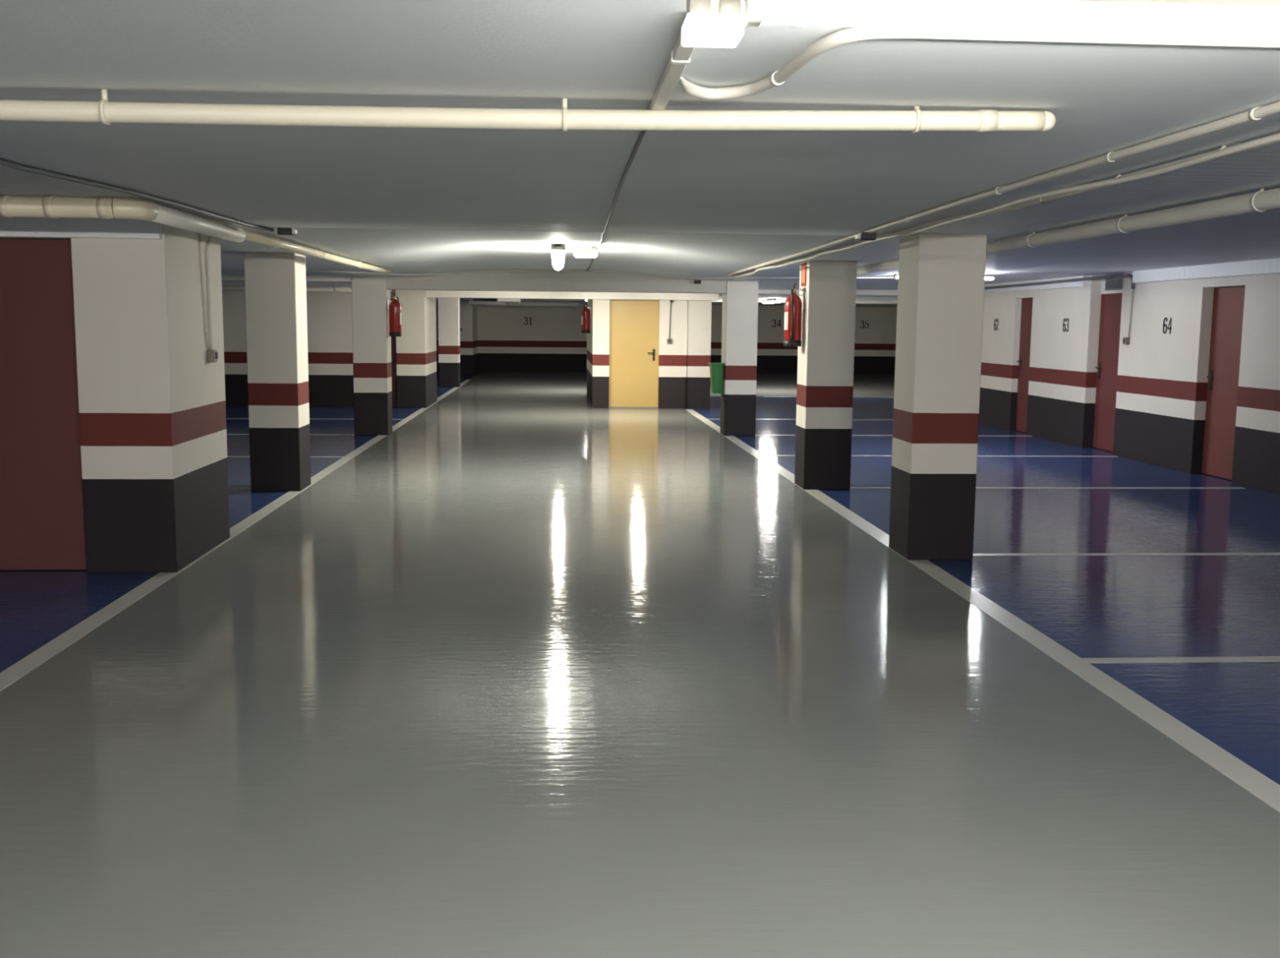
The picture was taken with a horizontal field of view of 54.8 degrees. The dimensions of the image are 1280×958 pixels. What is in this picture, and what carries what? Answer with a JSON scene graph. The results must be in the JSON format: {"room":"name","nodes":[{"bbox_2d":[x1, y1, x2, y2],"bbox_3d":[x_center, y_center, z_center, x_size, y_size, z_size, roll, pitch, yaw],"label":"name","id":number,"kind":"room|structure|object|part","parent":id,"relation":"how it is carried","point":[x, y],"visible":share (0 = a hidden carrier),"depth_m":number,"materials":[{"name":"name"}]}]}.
{"room":"parking garage","nodes":[
{"label":"parking garage","id":0,"kind":"room"},
{"bbox_2d":[0,237,71,239],"bbox_3d":[-6.489,-0.598,7.550,6.062,2.340,0.240,0,7,-4],"label":"wall","id":1,"kind":"structure","parent":0,"point":[49,238],"depth_m":7.53,"materials":[{"name":"paint"}]},
{"bbox_2d":[0,239,86,570],"bbox_3d":[-3.982,-0.447,7.659,1.030,2.049,0.055,0,7,-4],"label":"door","id":2,"kind":"structure","parent":1,"relation":"in","point":[42,514],"depth_m":7.65,"materials":[{"name":"red paint"}]},
{"bbox_2d":[0,217,162,239],"bbox_3d":[-6.193,-1.549,7.237,6.610,0.190,0.058,0,7,-4],"label":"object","id":3,"kind":"structure","parent":1,"relation":"attached to","point":[15,227],"depth_m":7.40,"materials":[{"name":"paint"}]},
{"bbox_2d":[222,285,395,407],"bbox_3d":[-7.500,-2.490,22.517,6.050,2.340,0.200,0,7,-4],"label":"wall","id":4,"kind":"structure","parent":0,"point":[329,314],"depth_m":22.52,"materials":[{"name":"paint"}]},
{"bbox_2d":[390,298,396,407],"bbox_3d":[-4.814,-2.316,22.699,0.655,1.989,0.040,0,7,-4],"label":"door","id":5,"kind":"structure","parent":4,"relation":"in","point":[393,338],"depth_m":22.74,"materials":[{"name":"red paint"}]},
{"bbox_2d":[0,371,1279,957],"bbox_3d":[1.350,-0.557,17.193,23.400,0.002,46.400,0,7,-4],"label":"floor","id":6,"kind":"structure","parent":0,"point":[522,668],"depth_m":5.12,"materials":[{"name":"grey paint"}]},
{"bbox_2d":[71,223,230,573],"bbox_3d":[-3.217,-0.577,8.237,0.555,2.189,1.280,0,7,-4],"label":"pillar","id":7,"kind":"structure","parent":6,"relation":"on","point":[152,407],"depth_m":7.67,"materials":[{"name":"paint"}]},
{"bbox_2d":[199,233,209,350],"bbox_3d":[-2.933,-1.274,8.319,0.019,0.806,0.135,0,7,-4],"label":"conduit","id":8,"kind":"object","parent":7,"relation":"attached to","point":[200,234],"visible":0.98,"depth_m":8.31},
{"bbox_2d":[206,235,212,349],"bbox_3d":[-2.941,-1.299,8.479,0.033,0.811,0.117,2,7,8],"label":"conduit","id":9,"kind":"object","parent":7,"relation":"attached to","point":[210,237],"visible":0.89,"depth_m":8.44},
{"bbox_2d":[207,349,217,362],"bbox_3d":[-2.925,-0.843,8.466,0.054,0.085,0.090,0,7,-4],"label":"switch box","id":10,"kind":"object","parent":7,"relation":"attached to","point":[212,354],"visible":1,"depth_m":8.42,"materials":[{"name":"grey plastic"}]},
{"bbox_2d":[244,252,311,491],"bbox_3d":[-3.392,-1.001,11.596,0.455,2.189,0.500,0,7,-4],"label":"pillar","id":11,"kind":"structure","parent":6,"relation":"on","point":[276,299],"depth_m":11.37,"materials":[{"name":"paint"}]},
{"bbox_2d":[351,275,392,435],"bbox_3d":[-3.751,-1.725,17.325,0.465,2.189,0.470,0,7,-4],"label":"pillar","id":12,"kind":"structure","parent":6,"relation":"on","point":[371,340],"depth_m":17.10,"materials":[{"name":"paint"}]},
{"bbox_2d":[386,292,401,336],"bbox_3d":[-3.409,-2.291,17.181,0.190,0.614,0.176,-4,9,-33],"label":"fire extinguisher","id":13,"kind":"object","parent":12,"relation":"attached to","point":[394,308],"visible":1,"depth_m":17.12,"materials":[{"name":"red metal"}]},
{"bbox_2d":[395,289,436,408],"bbox_3d":[-4.258,-2.520,23.605,0.535,2.189,2.070,0,7,-4],"label":"pillar","id":14,"kind":"structure","parent":6,"relation":"on","point":[416,347],"depth_m":22.63,"materials":[{"name":"paint"}]},
{"bbox_2d":[437,297,460,387],"bbox_3d":[-4.655,-3.346,30.151,0.490,2.189,0.450,0,7,-4],"label":"pillar","id":15,"kind":"structure","parent":6,"relation":"on","point":[448,308],"depth_m":29.94,"materials":[{"name":"paint"}]},
{"bbox_2d":[459,301,477,374],"bbox_3d":[-5.306,-4.375,38.285,0.400,2.189,2.398,0,7,-4],"label":"pillar","id":16,"kind":"structure","parent":6,"relation":"on","point":[468,313],"depth_m":37.15,"materials":[{"name":"paint"}]},
{"bbox_2d":[720,280,758,435],"bbox_3d":[1.421,-1.727,17.732,0.450,2.189,0.450,0,7,-4],"label":"pillar","id":17,"kind":"structure","parent":6,"relation":"on","point":[740,300],"depth_m":17.52,"materials":[{"name":"paint"}]},
{"bbox_2d":[708,362,724,393],"bbox_3d":[1.095,-1.450,17.730,0.199,0.434,0.320,0,7,-4],"label":"waste bin","id":18,"kind":"object","parent":17,"relation":"attached to","point":[717,369],"visible":1,"depth_m":17.60,"materials":[{"name":"green plastic"}]},
{"bbox_2d":[794,260,857,489],"bbox_3d":[1.806,-1.010,12.065,0.460,2.189,0.460,0,7,-4],"label":"pillar","id":19,"kind":"structure","parent":6,"relation":"on","point":[825,355],"depth_m":11.85,"materials":[{"name":"paint"}]},
{"bbox_2d":[783,283,804,346],"bbox_3d":[1.484,-1.591,11.949,0.190,0.614,0.176,-4,9,-33],"label":"fire extinguisher","id":20,"kind":"object","parent":19,"relation":"attached to","point":[793,305],"visible":1,"depth_m":11.89,"materials":[{"name":"red metal"}]},
{"bbox_2d":[800,262,806,286],"bbox_3d":[1.579,-1.971,11.929,0.008,0.215,0.220,0,7,-4],"label":"fire sign","id":21,"kind":"object","parent":19,"relation":"attached to","point":[803,277],"visible":1,"depth_m":11.90,"materials":[{"name":"plastic"}]},
{"bbox_2d":[888,233,986,559],"bbox_3d":[2.041,-0.563,8.526,0.455,2.189,0.490,0,7,-4],"label":"pillar","id":22,"kind":"structure","parent":6,"relation":"on","point":[940,297],"depth_m":8.30,"materials":[{"name":"paint"}]},
{"bbox_2d":[0,0,1279,307],"bbox_3d":[1.373,-2.903,16.898,23.400,0.350,46.400,0,7,-4],"label":"ceiling","id":23,"kind":"structure","parent":0,"point":[400,201],"depth_m":4.17,"materials":[{"name":"paint"}]},
{"bbox_2d":[0,195,246,243],"bbox_3d":[-3.731,-1.483,7.085,2.402,0.111,2.124,0,7,-4],"label":"drain pipe","id":24,"kind":"object","parent":23,"relation":"attached to","point":[11,206],"visible":1,"depth_m":6.19,"materials":[{"name":"white plastic"}]},
{"bbox_2d":[0,158,274,231],"bbox_3d":[-2.311,-1.004,3.029,0.186,0.024,10.554,0,7,-3],"label":"conduit","id":25,"kind":"object","parent":23,"relation":"attached to","point":[3,162],"visible":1,"depth_m":5.73,"materials":[{"name":"grey plastic"}]},
{"bbox_2d":[221,275,351,282],"bbox_3d":[-7.062,-2.811,16.985,6.180,0.135,0.430,0,7,-4],"label":"trim","id":26,"kind":"structure","parent":23,"relation":"attached to","point":[224,277],"depth_m":16.96,"materials":[{"name":"paint"}]},
{"bbox_2d":[277,227,297,235],"bbox_3d":[-2.379,-1.672,8.337,0.117,0.048,0.080,0,7,-4],"label":"junction box","id":27,"kind":"object","parent":23,"relation":"attached to","point":[281,231],"visible":0.93,"depth_m":8.30,"materials":[{"name":"plastic"}]},
{"bbox_2d":[222,285,391,292],"bbox_3d":[-7.452,-3.427,22.200,5.900,0.099,0.099,0,7,-4],"label":"ceiling pipe","id":28,"kind":"object","parent":23,"relation":"attached to","point":[335,289],"visible":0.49,"depth_m":22.28,"materials":[{"name":"beige plastic"}]},
{"bbox_2d":[244,231,391,274],"bbox_3d":[-2.791,-2.024,11.325,0.080,0.079,6.302,0,7,-3],"label":"ceiling pipe","id":29,"kind":"object","parent":23,"relation":"attached to","point":[275,242],"visible":0.98,"depth_m":10.04,"materials":[{"name":"white plastic"}]},
{"bbox_2d":[472,297,497,302],"bbox_3d":[-3.993,-4.620,31.878,0.600,0.082,0.600,0,7,-4],"label":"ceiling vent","id":30,"kind":"object","parent":23,"relation":"in","point":[476,300],"visible":0.93,"depth_m":31.58,"materials":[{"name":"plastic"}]},
{"bbox_2d":[468,300,506,306],"bbox_3d":[-4.254,-4.920,34.500,1.000,0.143,0.530,0,7,-4],"label":"air duct","id":31,"kind":"object","parent":23,"relation":"attached to","point":[470,302],"visible":0.71,"depth_m":34.27,"materials":[{"name":"metal"}]},
{"bbox_2d":[435,301,578,306],"bbox_3d":[-6.683,-5.346,37.314,9.660,0.170,0.300,0,7,-4],"label":"trim","id":32,"kind":"structure","parent":23,"relation":"attached to","point":[508,304],"depth_m":37.41,"materials":[{"name":"paint"}]},
{"bbox_2d":[497,298,520,302],"bbox_3d":[-3.333,-4.557,31.526,0.560,0.103,0.830,0,7,-4],"label":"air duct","id":33,"kind":"object","parent":23,"relation":"attached to","point":[500,300],"visible":0.76,"depth_m":31.13,"materials":[{"name":"metal"}]},
{"bbox_2d":[0,88,1055,133],"bbox_3d":[-0.827,-0.996,3.349,3.997,0.092,0.075,0,7,-4],"label":"ceiling pipe","id":34,"kind":"object","parent":23,"relation":"attached to","point":[104,112],"visible":1,"depth_m":3.36,"materials":[{"name":"white plastic"}]},
{"bbox_2d":[386,269,726,293],"bbox_3d":[-1.166,-2.812,17.381,4.740,0.340,0.430,0,7,-4],"label":"ceiling beam","id":35,"kind":"structure","parent":23,"relation":"attached to","point":[486,281],"depth_m":17.18,"materials":[{"name":"paint"}]},
{"bbox_2d":[221,269,893,279],"bbox_3d":[-1.225,-2.697,16.190,9.010,0.116,1.585,0,7,-7],"label":"cable","id":36,"kind":"object","parent":23,"relation":"attached to","point":[221,269],"visible":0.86,"depth_m":16.27,"materials":[{"name":"grey plastic"}]},
{"bbox_2d":[551,244,564,270],"bbox_3d":[-0.811,-2.195,12.245,0.130,0.200,1.250,0,7,-4],"label":"lamp","id":37,"kind":"object","parent":23,"relation":"attached to","point":[557,252],"visible":1,"depth_m":11.63,"materials":[{"name":"grey plastic"}]},
{"bbox_2d":[573,245,597,257],"bbox_3d":[-0.531,-2.228,12.108,0.220,0.120,0.120,-1,7,-12],"label":"lamp","id":38,"kind":"object","parent":23,"relation":"attached to","point":[579,252],"visible":0.91,"depth_m":12.06,"materials":[{"name":"grey plastic"}]},
{"bbox_2d":[585,257,594,271],"bbox_3d":[-0.598,-2.594,14.739,0.067,0.044,4.911,0,7,-3],"label":"cable","id":39,"kind":"object","parent":23,"relation":"attached to","point":[593,258],"visible":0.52,"depth_m":15.12,"materials":[{"name":"grey plastic"}]},
{"bbox_2d":[591,232,603,246],"bbox_3d":[-0.317,-2.005,10.126,0.075,0.043,3.512,0,7,-4],"label":"cable","id":40,"kind":"object","parent":23,"relation":"attached to","point":[600,242],"visible":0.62,"depth_m":11.09,"materials":[{"name":"white plastic"}]},
{"bbox_2d":[603,130,646,234],"bbox_3d":[-0.108,-1.355,5.943,0.027,0.014,4.800,0,7,-3],"label":"cable","id":41,"kind":"object","parent":23,"relation":"attached to","point":[643,132],"visible":0.84,"depth_m":4.91,"materials":[{"name":"grey plastic"}]},
{"bbox_2d":[647,31,694,110],"bbox_3d":[0.074,-0.976,3.008,0.042,0.028,1.190,0,7,-4],"label":"conduit","id":42,"kind":"object","parent":23,"relation":"attached to","point":[680,55],"visible":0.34,"depth_m":2.92,"materials":[{"name":"white plastic"}]},
{"bbox_2d":[693,280,702,284],"bbox_3d":[0.814,-2.753,17.284,0.117,0.048,0.080,0,7,-4],"label":"junction box","id":43,"kind":"object","parent":23,"relation":"attached to","point":[695,282],"visible":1,"depth_m":17.25,"materials":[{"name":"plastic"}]},
{"bbox_2d":[762,298,781,303],"bbox_3d":[3.118,-4.215,29.275,0.260,0.100,1.200,0,7,-4],"label":"lamp","id":44,"kind":"object","parent":23,"relation":"attached to","point":[774,300],"visible":0.91,"depth_m":28.72,"materials":[{"name":"grey plastic"}]},
{"bbox_2d":[711,299,897,304],"bbox_3d":[6.388,-4.436,30.881,10.920,0.120,0.400,0,7,-4],"label":"trim","id":45,"kind":"structure","parent":23,"relation":"attached to","point":[718,300],"depth_m":30.64,"materials":[{"name":"paint"}]},
{"bbox_2d":[893,274,897,279],"bbox_3d":[3.104,-2.465,15.050,0.052,0.050,0.056,0,7,-4],"label":"lamp","id":46,"kind":"object","parent":23,"relation":"attached to","point":[895,277],"depth_m":15.04,"materials":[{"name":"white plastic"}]},
{"bbox_2d":[680,0,1279,48],"bbox_3d":[0.717,-0.774,2.130,1.346,0.199,0.704,0,7,-4],"label":"lamp","id":47,"kind":"object","parent":23,"relation":"hanging from","point":[708,24],"visible":1,"depth_m":1.79,"materials":[{"name":"white plastic"}]},
{"bbox_2d":[680,26,1279,99],"bbox_3d":[0.736,-0.924,2.662,1.537,0.033,0.534,4,8,25],"label":"conduit","id":48,"kind":"object","parent":23,"relation":"attached to","point":[843,37],"visible":0.94,"depth_m":2.52,"materials":[{"name":"white plastic"}]},
{"bbox_2d":[985,275,995,279],"bbox_3d":[4.282,-2.467,15.128,0.123,0.051,0.056,0,7,-4],"label":"lamp","id":49,"kind":"object","parent":23,"relation":"attached to","point":[987,277],"depth_m":15.11,"materials":[{"name":"white plastic"}]},
{"bbox_2d":[724,101,1279,276],"bbox_3d":[1.528,-1.411,6.592,0.098,0.034,17.201,0,7,-3],"label":"conduit","id":50,"kind":"object","parent":23,"relation":"attached to","point":[1255,113],"visible":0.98,"depth_m":4.48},
{"bbox_2d":[854,231,875,240],"bbox_3d":[1.430,-1.540,7.841,0.117,0.048,0.080,0,7,-4],"label":"junction box","id":51,"kind":"object","parent":50,"relation":"attached to","point":[863,236],"visible":0.99,"depth_m":7.80,"materials":[{"name":"plastic"}]},
{"bbox_2d":[729,133,1279,279],"bbox_3d":[1.654,-1.361,6.506,0.099,0.030,17.001,0,7,-4],"label":"cable","id":52,"kind":"object","parent":23,"relation":"attached to","point":[1273,138],"visible":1,"depth_m":4.93,"materials":[{"name":"grey plastic"}]},
{"bbox_2d":[731,138,1279,276],"bbox_3d":[1.757,-1.419,6.707,0.128,0.040,17.400,0,7,-4],"label":"conduit","id":53,"kind":"object","parent":23,"relation":"attached to","point":[1042,201],"visible":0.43,"depth_m":5.88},
{"bbox_2d":[857,187,1279,275],"bbox_3d":[2.641,-1.302,6.074,0.128,0.098,16.000,0,7,-4],"label":"ceiling pipe","id":54,"kind":"object","parent":23,"relation":"attached to","point":[1260,201],"visible":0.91,"depth_m":6.43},
{"bbox_2d":[586,299,711,408],"bbox_3d":[0.073,-2.763,25.264,2.210,2.340,4.500,0,7,-4],"label":"wall","id":55,"kind":"structure","parent":0,"point":[672,357],"depth_m":23.08,"materials":[{"name":"paint"}]},
{"bbox_2d":[425,290,718,301],"bbox_3d":[-1.237,-3.445,22.857,5.370,0.230,0.320,0,7,-4],"label":"trim","id":56,"kind":"structure","parent":55,"relation":"attached to","point":[429,294],"depth_m":22.71,"materials":[{"name":"paint"}]},
{"bbox_2d":[581,302,591,333],"bbox_3d":[-1.053,-3.151,24.077,0.190,0.614,0.176,-4,9,-33],"label":"fire extinguisher","id":57,"kind":"object","parent":55,"relation":"attached to","point":[585,313],"visible":1,"depth_m":24.02,"materials":[{"name":"red metal"}]},
{"bbox_2d":[608,299,659,408],"bbox_3d":[-0.113,-2.340,23.108,0.930,2.035,0.130,0,7,-4],"label":"door","id":58,"kind":"structure","parent":55,"relation":"in","point":[633,338],"depth_m":23.13,"materials":[{"name":"yellow paint"}]},
{"bbox_3d":[0.213,-2.321,23.124,0.142,0.220,0.067,0,7,-4],"label":"handle","id":59,"kind":"part","parent":58,"relation":"part of","materials":[{"name":"metal"}]},
{"bbox_2d":[666,338,671,343],"bbox_3d":[0.550,-2.572,23.020,0.090,0.090,0.053,0,7,-4],"label":"switch box","id":60,"kind":"object","parent":55,"relation":"attached to","point":[668,340],"visible":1,"depth_m":23.00,"materials":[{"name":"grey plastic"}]},
{"bbox_2d":[668,302,671,338],"bbox_3d":[0.562,-2.951,22.988,0.042,0.671,0.022,0,7,-4],"label":"conduit","id":61,"kind":"object","parent":55,"relation":"attached to","point":[670,303],"visible":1,"depth_m":22.98,"materials":[{"name":"grey plastic"}]},
{"bbox_2d":[684,300,688,408],"bbox_3d":[0.870,-2.321,23.090,0.026,2.020,0.026,0,7,-4],"label":"conduit","id":62,"kind":"object","parent":55,"relation":"attached to","point":[686,300],"visible":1,"depth_m":23.08,"materials":[{"name":"paint"}]},
{"bbox_2d":[435,303,897,374],"bbox_3d":[-0.173,-4.607,39.913,23.000,2.340,0.203,0,7,-4],"label":"wall","id":63,"kind":"structure","parent":0,"point":[511,339],"depth_m":39.73,"materials":[{"name":"paint"}]},
{"bbox_2d":[978,271,1279,495],"bbox_3d":[6.481,-0.711,9.437,0.303,2.340,30.000,0,7,-4],"label":"wall","id":64,"kind":"structure","parent":0,"point":[1162,372],"depth_m":14.54,"materials":[{"name":"paint"}]},
{"bbox_2d":[758,289,897,296],"bbox_3d":[3.429,-3.372,22.028,4.110,0.180,0.400,0,7,-4],"label":"trim","id":65,"kind":"structure","parent":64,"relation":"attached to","point":[879,293],"depth_m":21.87,"materials":[{"name":"paint"}]},
{"bbox_2d":[1015,298,1032,432],"bbox_3d":[5.797,-1.702,18.559,0.106,2.002,0.672,0,7,-4],"label":"door","id":66,"kind":"structure","parent":64,"relation":"in","point":[1026,304],"depth_m":18.67,"materials":[{"name":"red paint"}]},
{"bbox_3d":[5.763,-1.749,18.759,0.067,0.220,0.132,0,7,-4],"label":"handle","id":67,"kind":"part","parent":66,"relation":"part of","materials":[{"name":"metal"}]},
{"bbox_2d":[984,275,1089,293],"bbox_3d":[5.579,-3.110,20.109,0.085,0.180,7.950,0,7,-4],"label":"trim","id":68,"kind":"structure","parent":64,"relation":"attached to","point":[1082,283],"depth_m":17.63,"materials":[{"name":"paint"}]},
{"bbox_2d":[984,274,1134,289],"bbox_3d":[5.724,-2.719,17.531,0.131,0.183,5.371,0,7,-4],"label":"conduit","id":69,"kind":"object","parent":64,"relation":"attached to","point":[1132,285],"visible":0.97,"depth_m":16.50,"materials":[{"name":"grey plastic"}]},
{"bbox_2d":[1093,273,1123,452],"bbox_3d":[6.037,-1.494,15.798,0.116,2.282,0.910,0,7,-4],"label":"door","id":70,"kind":"structure","parent":64,"relation":"in","point":[1111,300],"depth_m":15.94,"materials":[{"name":"red paint"}]},
{"bbox_3d":[5.990,-1.416,16.129,0.067,0.220,0.132,0,7,-4],"label":"handle","id":71,"kind":"part","parent":70,"relation":"part of","materials":[{"name":"metal"}]},
{"bbox_2d":[1105,278,1123,290],"bbox_3d":[6.039,-2.458,15.601,0.042,0.140,0.660,0,7,-4],"label":"vent grille","id":72,"kind":"object","parent":70,"relation":"attached to","point":[1110,284],"visible":0.72,"depth_m":15.69,"materials":[{"name":"metal"}]},
{"bbox_2d":[1122,337,1129,344],"bbox_3d":[5.927,-1.685,15.075,0.053,0.085,0.100,0,7,-4],"label":"switch box","id":73,"kind":"object","parent":64,"relation":"attached to","point":[1126,340],"visible":1,"depth_m":15.03,"materials":[{"name":"grey plastic"}]},
{"bbox_2d":[1127,288,1133,337],"bbox_3d":[5.947,-2.012,14.974,0.020,0.591,0.060,0,7,-4],"label":"conduit","id":74,"kind":"object","parent":64,"relation":"attached to","point":[1132,291],"visible":1,"depth_m":14.97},
{"bbox_2d":[1132,257,1279,283],"bbox_3d":[6.586,-1.215,5.112,0.085,0.180,19.550,0,7,-4],"label":"trim","id":75,"kind":"structure","parent":64,"relation":"attached to","point":[1270,266],"depth_m":13.03,"materials":[{"name":"paint"}]},
{"bbox_2d":[1201,286,1244,479],"bbox_3d":[6.196,-1.011,13.052,0.106,2.012,0.822,0,7,-4],"label":"door","id":76,"kind":"structure","parent":64,"relation":"in","point":[1223,377],"depth_m":13.14,"materials":[{"name":"red paint"}]},
{"bbox_3d":[6.158,-1.062,13.326,0.067,0.220,0.132,0,7,-4],"label":"handle","id":77,"kind":"part","parent":76,"relation":"part of","materials":[{"name":"metal"}]}
]}

